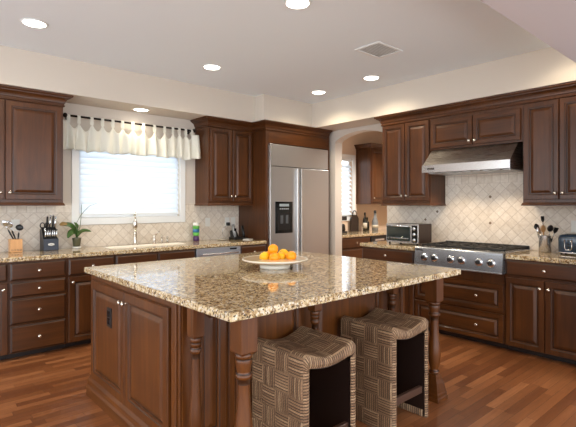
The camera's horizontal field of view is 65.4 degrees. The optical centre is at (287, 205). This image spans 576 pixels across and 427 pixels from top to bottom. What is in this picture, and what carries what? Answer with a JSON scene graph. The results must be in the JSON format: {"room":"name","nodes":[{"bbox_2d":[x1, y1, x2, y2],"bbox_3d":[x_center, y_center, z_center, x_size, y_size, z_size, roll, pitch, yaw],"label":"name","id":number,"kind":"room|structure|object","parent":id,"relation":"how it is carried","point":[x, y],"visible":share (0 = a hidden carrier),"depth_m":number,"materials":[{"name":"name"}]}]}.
{"room":"kitchen","nodes":[
{"label":"kitchen","id":0,"kind":"room"},
{"bbox_2d":[26,103,386,250],"bbox_3d":[-1.725,-0.040,5.552,11.200,2.833,0.150,0,0,-42],"label":"wall","id":1,"kind":"structure","parent":0,"point":[72,109],"depth_m":5.60,"materials":[{"name":"beige paint"}]},
{"bbox_2d":[11,219,19,230],"bbox_3d":[-2.745,0.202,4.524,0.075,0.116,0.008,0,0,-42],"label":"wall outlet","id":2,"kind":"object","parent":1,"relation":"attached to","point":[15,222],"visible":0.64,"depth_m":4.52,"materials":[{"name":"white plastic"}]},
{"bbox_2d":[0,99,64,205],"bbox_3d":[-2.728,-0.513,4.302,1.019,1.039,0.383,0,0,-42],"label":"upper cabinet","id":3,"kind":"object","parent":1,"relation":"attached to","point":[31,134],"visible":0.99,"depth_m":4.32,"materials":[{"name":"brown wood"}]},
{"bbox_2d":[0,84,73,107],"bbox_3d":[-2.693,-1.048,4.309,1.081,0.118,0.396,0,0,-42],"label":"crown molding","id":4,"kind":"structure","parent":1,"relation":"attached to","point":[8,92],"depth_m":4.32,"materials":[{"name":"brown wood"}]},
{"bbox_2d":[0,203,238,251],"bbox_3d":[-2.456,0.220,4.794,4.700,0.486,0.010,0,0,-42],"label":"backsplash","id":5,"kind":"structure","parent":1,"relation":"attached to","point":[30,217],"depth_m":5.17,"materials":[{"name":"tile"}]},
{"bbox_2d":[0,45,254,121],"bbox_3d":[-3.150,-1.282,3.896,6.870,0.348,0.430,0,0,-42],"label":"soffit","id":6,"kind":"object","parent":1,"relation":"attached to","point":[94,85],"depth_m":4.84,"materials":[{"name":"beige paint"}]},
{"bbox_2d":[71,149,184,224],"bbox_3d":[-1.876,-0.290,5.376,1.370,1.015,0.132,0,0,-42],"label":"window","id":7,"kind":"structure","parent":1,"relation":"in","point":[144,218],"depth_m":5.20,"materials":[{"name":"white paint"}]},
{"bbox_2d":[79,150,177,214],"bbox_3d":[-1.861,-0.304,5.359,1.204,0.833,0.040,0,0,-42],"label":"window blind","id":8,"kind":"object","parent":7,"relation":"attached to","point":[125,184],"visible":0.75,"depth_m":5.31,"materials":[{"name":"white fabric"}]},
{"bbox_2d":[63,113,195,133],"bbox_3d":[-1.810,-0.952,5.300,1.590,0.064,0.110,0,0,-42],"label":"curtain rod","id":9,"kind":"object","parent":1,"relation":"attached to","point":[64,114],"visible":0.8,"depth_m":5.21,"materials":[{"name":"brown metal"}]},
{"bbox_2d":[63,114,200,159],"bbox_3d":[-1.754,-0.772,5.246,1.633,0.404,0.138,0,0,-42],"label":"window valance","id":10,"kind":"object","parent":9,"relation":"hanging from","point":[112,142],"visible":1,"depth_m":5.18,"materials":[{"name":"white fabric"}]},
{"bbox_2d":[133,108,148,111],"bbox_3d":[-1.703,-1.103,5.203,0.186,0.007,0.186,0,0,-42],"label":"ceiling light","id":11,"kind":"object","parent":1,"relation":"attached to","point":[134,109],"visible":1,"depth_m":5.17,"materials":[{"name":"white paint"}]},
{"bbox_2d":[205,218,209,226],"bbox_3d":[-1.075,0.227,6.010,0.075,0.116,0.008,0,0,-42],"label":"wall outlet","id":12,"kind":"object","parent":1,"relation":"attached to","point":[207,220],"visible":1,"depth_m":6.00,"materials":[{"name":"white plastic"}]},
{"bbox_2d":[194,127,252,205],"bbox_3d":[-0.841,-0.513,5.980,0.706,1.039,0.383,0,0,-42],"label":"upper cabinet","id":13,"kind":"object","parent":1,"relation":"attached to","point":[223,172],"visible":0.99,"depth_m":5.81,"materials":[{"name":"brown wood"}]},
{"bbox_2d":[231,217,234,225],"bbox_3d":[-0.768,0.227,6.282,0.075,0.116,0.008,0,0,-42],"label":"light switch","id":14,"kind":"object","parent":1,"relation":"attached to","point":[232,218],"visible":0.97,"depth_m":6.27,"materials":[{"name":"white plastic"}]},
{"bbox_2d":[190,116,331,138],"bbox_3d":[-0.233,-1.048,6.069,2.085,0.118,0.465,0,0,-24],"label":"crown molding","id":15,"kind":"structure","parent":1,"relation":"attached to","point":[205,121],"depth_m":5.95,"materials":[{"name":"brown wood"}]},
{"bbox_2d":[255,94,311,126],"bbox_3d":[-0.190,-1.282,6.401,0.882,0.348,0.620,0,0,-42],"label":"soffit","id":16,"kind":"object","parent":1,"relation":"attached to","point":[268,107],"depth_m":6.09,"materials":[{"name":"beige paint"}]},
{"bbox_2d":[342,154,355,220],"bbox_3d":[0.844,-0.308,7.794,0.860,1.170,0.132,0,0,-42],"label":"window","id":17,"kind":"structure","parent":1,"relation":"in","point":[353,157],"depth_m":7.99,"materials":[{"name":"white paint"}]},
{"bbox_2d":[342,158,351,214],"bbox_3d":[0.858,-0.322,7.779,0.704,0.998,0.051,0,0,-42],"label":"window blind","id":18,"kind":"object","parent":17,"relation":"attached to","point":[343,159],"visible":0.39,"depth_m":7.93,"materials":[{"name":"white paint"}]},
{"bbox_2d":[354,143,381,203],"bbox_3d":[1.710,-0.548,8.247,1.075,1.060,0.384,0,0,-42],"label":"upper cabinet","id":19,"kind":"object","parent":1,"relation":"attached to","point":[368,155],"visible":0.51,"depth_m":7.92,"materials":[{"name":"brown wood"}]},
{"bbox_2d":[0,0,550,103],"bbox_3d":[0.873,-1.506,2.630,11.200,0.100,7.970,0,0,-42],"label":"ceiling","id":20,"kind":"structure","parent":0,"point":[268,47],"depth_m":3.88,"materials":[{"name":"white paint"}]},
{"bbox_2d":[20,18,47,28],"bbox_3d":[-2.028,-1.452,3.590,0.200,0.007,0.200,0,0,-42],"label":"recessed light","id":21,"kind":"object","parent":20,"relation":"in","point":[30,22],"visible":1,"depth_m":3.58,"materials":[{"name":"white paint"}]},
{"bbox_2d":[202,64,221,69],"bbox_3d":[-0.800,-1.452,4.730,0.200,0.007,0.200,0,0,-42],"label":"recessed light","id":22,"kind":"object","parent":20,"relation":"in","point":[207,66],"visible":1,"depth_m":4.73,"materials":[{"name":"white paint"}]},
{"bbox_2d":[284,0,310,9],"bbox_3d":[0.069,-1.452,3.233,0.200,0.007,0.200,0,0,-42],"label":"recessed light","id":23,"kind":"object","parent":20,"relation":"in","point":[291,4],"visible":1,"depth_m":3.25,"materials":[{"name":"white paint"}]},
{"bbox_2d":[311,90,325,94],"bbox_3d":[0.396,-1.452,5.785,0.200,0.007,0.200,0,0,-42],"label":"recessed light","id":24,"kind":"object","parent":20,"relation":"in","point":[317,92],"visible":1,"depth_m":5.78,"materials":[{"name":"white paint"}]},
{"bbox_2d":[363,75,379,80],"bbox_3d":[0.953,-1.452,5.129,0.200,0.007,0.200,0,0,-42],"label":"recessed light","id":25,"kind":"object","parent":20,"relation":"in","point":[371,77],"visible":1,"depth_m":5.12,"materials":[{"name":"white paint"}]},
{"bbox_2d":[354,41,402,58],"bbox_3d":[0.849,-1.450,4.207,0.370,0.010,0.284,0,0,-42],"label":"ceiling vent","id":26,"kind":"object","parent":20,"relation":"in","point":[378,49],"visible":1,"depth_m":4.20,"materials":[{"name":"white metal"}]},
{"bbox_2d":[0,331,575,426],"bbox_3d":[0.873,1.427,2.630,11.200,0.100,7.970,0,0,-42],"label":"floor","id":27,"kind":"structure","parent":0,"point":[486,385],"depth_m":3.32,"materials":[{"name":"brown wood"}]},
{"bbox_2d":[0,262,7,359],"bbox_3d":[-2.825,0.941,4.016,0.456,0.872,0.659,0,0,-42],"label":"base cabinet","id":28,"kind":"object","parent":27,"relation":"on","point":[3,266],"visible":1,"depth_m":3.93,"materials":[{"name":"brown wood"}]},
{"bbox_2d":[6,258,66,358],"bbox_3d":[-2.473,0.941,4.329,0.480,0.872,0.659,0,0,-42],"label":"base cabinet","id":29,"kind":"object","parent":27,"relation":"on","point":[37,289],"visible":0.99,"depth_m":4.09,"materials":[{"name":"brown wood"}]},
{"bbox_2d":[64,255,114,347],"bbox_3d":[-2.123,0.941,4.641,0.454,0.872,0.659,0,0,-42],"label":"base cabinet","id":30,"kind":"object","parent":27,"relation":"on","point":[78,281],"visible":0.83,"depth_m":4.35,"materials":[{"name":"brown wood"}]},
{"bbox_2d":[115,249,194,264],"bbox_3d":[-1.606,0.941,5.100,0.926,0.872,0.659,0,0,-42],"label":"base cabinet","id":31,"kind":"object","parent":27,"relation":"on","point":[187,253],"visible":0.06,"depth_m":4.85,"materials":[{"name":"brown wood"}]},
{"bbox_2d":[195,246,239,257],"bbox_3d":[-1.009,0.943,5.602,0.624,0.868,0.652,0,0,-42],"label":"dishwasher","id":32,"kind":"object","parent":27,"relation":"on","point":[215,251],"visible":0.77,"depth_m":5.36,"materials":[{"name":"silver metal"}]},
{"bbox_2d":[240,244,265,253],"bbox_3d":[-0.633,0.941,5.965,0.414,0.872,0.659,0,0,-42],"label":"base cabinet","id":33,"kind":"object","parent":27,"relation":"on","point":[256,247],"visible":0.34,"depth_m":5.73,"materials":[{"name":"brown wood"}]},
{"bbox_2d":[0,239,266,262],"bbox_3d":[-1.833,0.483,4.919,3.598,0.040,0.631,0,0,-42],"label":"countertop","id":34,"kind":"structure","parent":33,"relation":"on","point":[29,255],"depth_m":4.69,"materials":[{"name":"beige stone"}]},
{"bbox_2d":[8,239,22,252],"bbox_3d":[-2.690,0.398,4.432,0.104,0.128,0.105,0,0,-42],"label":"block","id":35,"kind":"object","parent":34,"relation":"on","point":[14,245],"visible":1,"depth_m":4.39,"materials":[{"name":"brown wood"}]},
{"bbox_2d":[1,220,13,238],"bbox_3d":[-2.723,0.240,4.364,0.110,0.192,0.054,0,0,-42],"label":"ladle","id":36,"kind":"object","parent":35,"relation":"on","point":[4,223],"visible":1,"depth_m":4.35,"materials":[{"name":"silver metal"}]},
{"bbox_2d":[7,221,15,238],"bbox_3d":[-2.717,0.243,4.406,0.083,0.184,0.038,0,0,-33],"label":"serving spoon","id":37,"kind":"object","parent":35,"relation":"in","point":[10,225],"visible":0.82,"depth_m":4.40,"materials":[{"name":"silver metal"}]},
{"bbox_2d":[16,224,22,238],"bbox_3d":[-2.654,0.261,4.434,0.078,0.146,0.020,0,0,10],"label":"spatula","id":38,"kind":"object","parent":35,"relation":"in","point":[19,227],"visible":1,"depth_m":4.43,"materials":[{"name":"black plastic"}]},
{"bbox_2d":[40,227,58,250],"bbox_3d":[-2.472,0.344,4.646,0.140,0.235,0.172,0,0,-42],"label":"knife block","id":39,"kind":"object","parent":34,"relation":"on","point":[46,244],"visible":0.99,"depth_m":4.60,"materials":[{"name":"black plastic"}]},
{"bbox_2d":[40,222,49,232],"bbox_3d":[-2.486,0.229,4.586,0.095,0.109,0.022,0,0,-42],"label":"scissors","id":40,"kind":"object","parent":39,"relation":"in","point":[42,222],"visible":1,"depth_m":4.58,"materials":[{"name":"black plastic"}]},
{"bbox_2d":[60,203,96,248],"bbox_3d":[-2.252,0.221,4.815,0.377,0.481,0.104,0,0,-42],"label":"potted orchid","id":41,"kind":"object","parent":34,"relation":"on","point":[74,229],"visible":1,"depth_m":4.78,"materials":[{"name":"leaf"},{"name":"dark glazed ceramic"},{"name":"bark moss"}]},
{"bbox_2d":[132,211,137,244],"bbox_3d":[-1.771,0.263,5.200,0.060,0.398,0.206,0,0,-19],"label":"faucet","id":42,"kind":"object","parent":34,"relation":"on","point":[135,218],"visible":1,"depth_m":5.25,"materials":[{"name":"silver metal"}]},
{"bbox_2d":[104,243,185,248],"bbox_3d":[-1.618,0.567,5.145,0.920,0.214,0.260,0,0,-42],"label":"sink","id":43,"kind":"object","parent":34,"relation":"in","point":[160,244],"visible":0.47,"depth_m":5.20,"materials":[{"name":"beige ceramic"}]},
{"bbox_2d":[153,232,158,243],"bbox_3d":[-1.596,0.388,5.415,0.099,0.149,0.043,0,0,37],"label":"lever","id":44,"kind":"object","parent":34,"relation":"on","point":[154,236],"visible":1,"depth_m":5.42,"materials":[{"name":"silver metal"}]},
{"bbox_2d":[193,223,198,240],"bbox_3d":[-1.186,0.343,5.796,0.084,0.237,0.084,0,0,-42],"label":"dish soap bottle","id":45,"kind":"object","parent":34,"relation":"on","point":[195,225],"visible":0.99,"depth_m":5.76,"materials":[{"name":"multicoloured plastic"}]},
{"bbox_2d":[229,224,241,239],"bbox_3d":[-0.713,0.359,6.084,0.126,0.206,0.138,0,0,-42],"label":"cordless phone","id":46,"kind":"object","parent":34,"relation":"on","point":[233,233],"visible":1,"depth_m":6.06,"materials":[{"name":"black plastic"}]},
{"bbox_2d":[241,225,247,238],"bbox_3d":[-0.602,0.370,6.144,0.075,0.184,0.104,0,0,-42],"label":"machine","id":47,"kind":"object","parent":34,"relation":"on","point":[242,227],"visible":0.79,"depth_m":6.14,"materials":[{"name":"black plastic"}]},
{"bbox_2d":[86,275,447,426],"bbox_3d":[-0.128,0.941,3.268,2.040,0.873,1.786,0,0,-42],"label":"kitchen island","id":48,"kind":"object","parent":27,"relation":"on","point":[156,362],"visible":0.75,"depth_m":2.56,"materials":[{"name":"brown wood"}]},
{"bbox_2d":[107,307,111,327],"bbox_3d":[-1.181,0.741,2.965,0.007,0.128,0.080,0,0,-42],"label":"outlet plate","id":49,"kind":"object","parent":48,"relation":"attached to","point":[109,309],"depth_m":2.95,"materials":[{"name":"black plastic"}]},
{"bbox_2d":[84,250,460,321],"bbox_3d":[-0.136,0.483,3.301,2.006,0.040,1.926,0,0,-42],"label":"island countertop","id":50,"kind":"structure","parent":48,"relation":"on","point":[229,288],"depth_m":2.78,"materials":[{"name":"beige stone"}]},
{"bbox_2d":[242,255,307,269],"bbox_3d":[-0.096,0.426,3.320,0.490,0.071,0.490,0,0,-42],"label":"plate","id":51,"kind":"object","parent":50,"relation":"on","point":[280,264],"visible":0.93,"depth_m":3.21,"materials":[{"name":"beige ceramic"}]},
{"bbox_2d":[260,252,269,258],"bbox_3d":[-0.171,0.381,3.308,0.077,0.075,0.077,0,0,-12],"label":"orange","id":52,"kind":"object","parent":51,"relation":"on","point":[264,255],"visible":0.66,"depth_m":3.28,"materials":[{"name":"orange food"}]},
{"bbox_2d":[269,252,279,259],"bbox_3d":[-0.098,0.381,3.260,0.077,0.075,0.077,0,0,17],"label":"orange","id":53,"kind":"object","parent":51,"relation":"on","point":[273,256],"visible":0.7,"depth_m":3.23,"materials":[{"name":"orange food"}]},
{"bbox_2d":[268,244,277,253],"bbox_3d":[-0.110,0.325,3.312,0.076,0.076,0.077,0,0,40],"label":"orange","id":54,"kind":"object","parent":53,"relation":"on","point":[272,248],"visible":0.9,"depth_m":3.28,"materials":[{"name":"orange food"}]},
{"bbox_2d":[278,251,285,258],"bbox_3d":[-0.052,0.380,3.328,0.077,0.076,0.077,0,0,-14],"label":"orange","id":55,"kind":"object","parent":51,"relation":"on","point":[282,255],"visible":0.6,"depth_m":3.30,"materials":[{"name":"orange food"}]},
{"bbox_2d":[286,251,295,258],"bbox_3d":[0.024,0.375,3.295,0.077,0.075,0.077,0,0,38],"label":"orange","id":56,"kind":"object","parent":51,"relation":"on","point":[290,255],"visible":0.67,"depth_m":3.27,"materials":[{"name":"orange food"}]},
{"bbox_2d":[239,130,328,250],"bbox_3d":[-0.043,0.172,6.531,1.215,2.410,0.618,0,0,-42],"label":"refrigerator surround","id":57,"kind":"object","parent":27,"relation":"on","point":[254,219],"visible":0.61,"depth_m":6.04,"materials":[{"name":"brown wood"}]},
{"bbox_2d":[268,143,328,253],"bbox_3d":[-0.010,0.280,6.506,1.136,2.195,0.662,0,0,-42],"label":"refrigerator","id":58,"kind":"object","parent":27,"relation":"on","point":[298,177],"visible":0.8,"depth_m":6.23,"materials":[{"name":"silver metal"}]},
{"bbox_2d":[252,326,355,426],"bbox_3d":[0.084,1.055,2.473,0.411,0.643,0.434,0,0,-42],"label":"counter stool","id":59,"kind":"object","parent":27,"relation":"on","point":[306,377],"visible":1,"depth_m":2.42,"materials":[{"name":"woven rattan"},{"name":"dark wood"}]},
{"bbox_2d":[342,236,369,257],"bbox_3d":[0.876,0.941,7.307,0.760,0.872,0.659,0,0,-42],"label":"base cabinet","id":60,"kind":"object","parent":27,"relation":"on","point":[351,247],"visible":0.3,"depth_m":7.04,"materials":[{"name":"brown wood"}]},
{"bbox_2d":[342,229,385,237],"bbox_3d":[1.386,0.483,7.787,2.170,0.040,0.641,0,0,-42],"label":"countertop","id":61,"kind":"structure","parent":60,"relation":"on","point":[349,234],"depth_m":7.36,"materials":[{"name":"beige stone"}]},
{"bbox_2d":[342,216,347,232],"bbox_3d":[0.868,0.322,7.489,0.160,0.280,0.200,0,0,-42],"label":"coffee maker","id":62,"kind":"object","parent":61,"relation":"on","point":[343,217],"visible":0.24,"depth_m":7.42,"materials":[{"name":"black plastic"}]},
{"bbox_2d":[350,210,358,231],"bbox_3d":[1.177,0.275,7.939,0.200,0.375,0.022,0,0,-42],"label":"paddle cutting board","id":63,"kind":"object","parent":61,"relation":"on","point":[354,221],"visible":1,"depth_m":7.92,"materials":[{"name":"black wood"}]},
{"bbox_2d":[363,212,366,230],"bbox_3d":[1.374,0.296,8.019,0.078,0.332,0.078,0,0,-42],"label":"wine bottle","id":64,"kind":"object","parent":61,"relation":"on","point":[364,218],"visible":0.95,"depth_m":7.99,"materials":[{"name":"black glass"}]},
{"bbox_2d":[372,210,377,230],"bbox_3d":[1.564,0.277,8.068,0.118,0.370,0.118,0,0,-42],"label":"glass decanter","id":65,"kind":"object","parent":61,"relation":"on","point":[374,221],"visible":0.98,"depth_m":8.02,"materials":[{"name":"clear glass"}]},
{"bbox_2d":[370,235,385,241],"bbox_3d":[1.388,0.918,7.759,0.600,0.818,0.613,0,0,-42],"label":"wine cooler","id":66,"kind":"object","parent":27,"relation":"on","point":[379,237],"visible":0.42,"depth_m":7.45,"materials":[{"name":"black metal"}]},
{"bbox_2d":[340,308,427,426],"bbox_3d":[0.633,1.055,2.963,0.411,0.643,0.434,0,0,-42],"label":"counter stool","id":67,"kind":"object","parent":27,"relation":"on","point":[391,360],"visible":0.88,"depth_m":2.85,"materials":[{"name":"woven rattan"},{"name":"dark wood"}]},
{"bbox_2d":[362,246,414,315],"bbox_3d":[1.367,0.941,5.430,0.657,0.872,0.740,0,0,-42],"label":"base cabinet","id":68,"kind":"object","parent":27,"relation":"on","point":[384,254],"visible":0.28,"depth_m":5.09,"materials":[{"name":"brown wood"}]},
{"bbox_2d":[360,241,426,250],"bbox_3d":[1.375,0.483,5.443,0.629,0.040,0.777,0,0,-42],"label":"countertop","id":69,"kind":"structure","parent":68,"relation":"on","point":[379,244],"depth_m":5.29,"materials":[{"name":"beige stone"}]},
{"bbox_2d":[386,223,431,244],"bbox_3d":[1.435,0.341,5.377,0.329,0.242,0.440,0,0,-42],"label":"toaster oven","id":70,"kind":"object","parent":69,"relation":"on","point":[413,233],"visible":0.98,"depth_m":5.26,"materials":[{"name":"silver metal"}]},
{"bbox_2d":[415,270,508,348],"bbox_3d":[1.936,1.020,4.790,0.657,0.715,0.967,0,0,-42],"label":"base cabinet","id":71,"kind":"object","parent":27,"relation":"on","point":[472,307],"visible":0.62,"depth_m":4.48,"materials":[{"name":"brown wood"}]},
{"bbox_2d":[505,259,575,364],"bbox_3d":[2.490,0.941,4.167,0.657,0.872,0.694,0,0,-42],"label":"base cabinet","id":72,"kind":"object","parent":27,"relation":"on","point":[540,297],"visible":1,"depth_m":3.99,"materials":[{"name":"brown wood"}]},
{"bbox_2d":[505,250,575,264],"bbox_3d":[2.506,0.483,4.171,0.629,0.040,0.691,0,0,-42],"label":"countertop","id":73,"kind":"structure","parent":72,"relation":"on","point":[531,255],"depth_m":4.08,"materials":[{"name":"beige stone"}]},
{"bbox_2d":[414,240,529,274],"bbox_3d":[1.921,0.537,4.750,0.720,0.236,0.938,0,0,-42],"label":"range cooktop","id":74,"kind":"object","parent":73,"relation":"in","point":[490,258],"visible":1,"depth_m":4.55,"materials":[{"name":"silver metal"}]},
{"bbox_2d":[539,235,550,251],"bbox_3d":[2.544,0.382,4.446,0.111,0.161,0.111,0,0,-42],"label":"utensil crock","id":75,"kind":"object","parent":73,"relation":"on","point":[544,241],"visible":0.98,"depth_m":4.40,"materials":[{"name":"silver metal"}]},
{"bbox_2d":[536,227,541,235],"bbox_3d":[2.504,0.327,4.453,0.076,0.232,0.022,0,0,22],"label":"serving spoon","id":76,"kind":"object","parent":75,"relation":"in","point":[538,229],"visible":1,"depth_m":4.45,"materials":[{"name":"silver metal"}]},
{"bbox_2d":[541,225,545,235],"bbox_3d":[2.519,0.318,4.428,0.048,0.248,0.016,0,0,-14],"label":"wooden spoon","id":77,"kind":"object","parent":75,"relation":"in","point":[543,228],"visible":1,"depth_m":4.42,"materials":[{"name":"brown wood"}]},
{"bbox_2d":[547,225,553,235],"bbox_3d":[2.565,0.318,4.405,0.066,0.250,0.042,0,0,39],"label":"serving spoon","id":78,"kind":"object","parent":75,"relation":"in","point":[550,228],"visible":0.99,"depth_m":4.39,"materials":[{"name":"black plastic"}]},
{"bbox_2d":[551,227,558,241],"bbox_3d":[2.588,0.329,4.396,0.036,0.230,0.105,0,0,-42],"label":"turner","id":79,"kind":"object","parent":75,"relation":"in","point":[555,230],"visible":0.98,"depth_m":4.38,"materials":[{"name":"black plastic"}]},
{"bbox_2d":[558,234,575,253],"bbox_3d":[2.715,0.367,4.203,0.192,0.190,0.306,0,0,-42],"label":"toaster","id":80,"kind":"object","parent":73,"relation":"on","point":[566,243],"visible":1,"depth_m":4.20,"materials":[{"name":"blue metal"}]},
{"bbox_2d":[329,123,537,255],"bbox_3d":[1.720,-0.040,5.658,0.150,2.833,4.270,0,0,-42],"label":"wall","id":81,"kind":"structure","parent":0,"point":[336,138],"depth_m":6.72,"materials":[{"name":"beige paint"}]},
{"bbox_2d":[381,119,445,205],"bbox_3d":[1.514,-0.513,5.487,0.383,1.039,0.702,0,0,-42],"label":"upper cabinet","id":82,"kind":"object","parent":81,"relation":"attached to","point":[406,147],"visible":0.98,"depth_m":5.34,"materials":[{"name":"brown wood"}]},
{"bbox_2d":[312,47,575,130],"bbox_3d":[1.458,-1.282,5.525,0.418,0.348,4.120,0,0,-42],"label":"soffit","id":83,"kind":"object","parent":81,"relation":"attached to","point":[546,66],"depth_m":4.87,"materials":[{"name":"beige paint"}]},
{"bbox_2d":[431,104,522,150],"bbox_3d":[2.070,-0.828,4.862,0.383,0.410,1.003,0,0,-42],"label":"upper cabinet","id":84,"kind":"object","parent":81,"relation":"attached to","point":[504,125],"visible":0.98,"depth_m":4.71,"materials":[{"name":"brown wood"}]},
{"bbox_2d":[422,142,522,175],"bbox_3d":[2.000,-0.482,4.816,0.530,0.274,0.949,0,0,-42],"label":"range hood","id":85,"kind":"object","parent":84,"relation":"attached to","point":[499,158],"visible":0.99,"depth_m":4.62,"materials":[{"name":"silver metal"}]},
{"bbox_2d":[374,81,575,126],"bbox_3d":[2.028,-1.048,4.890,0.406,0.118,2.402,0,0,-42],"label":"crown molding","id":86,"kind":"structure","parent":84,"relation":"attached to","point":[568,89],"depth_m":4.64,"materials":[{"name":"brown wood"}]},
{"bbox_2d":[388,172,575,251],"bbox_3d":[2.155,0.020,5.048,0.010,0.886,2.480,0,0,-42],"label":"backsplash","id":87,"kind":"structure","parent":81,"relation":"attached to","point":[468,211],"depth_m":4.97,"materials":[{"name":"tile"}]},
{"bbox_2d":[521,96,575,205],"bbox_3d":[2.612,-0.513,4.252,0.383,1.039,0.659,0,0,-42],"label":"upper cabinet","id":88,"kind":"object","parent":81,"relation":"attached to","point":[549,126],"visible":1,"depth_m":4.20,"materials":[{"name":"brown wood"}]},
{"bbox_2d":[571,221,575,232],"bbox_3d":[2.776,0.207,4.335,0.008,0.116,0.075,0,0,-42],"label":"wall outlet","id":89,"kind":"object","parent":81,"relation":"attached to","point":[573,223],"visible":1,"depth_m":4.35,"materials":[{"name":"white plastic"}]},
{"bbox_2d":[481,0,575,62],"bbox_3d":[1.627,-0.040,1.782,11.200,2.833,1.700,0,0,-42],"label":"wall","id":90,"kind":"structure","parent":0,"point":[553,22],"depth_m":2.61,"materials":[{"name":"grey paint"}]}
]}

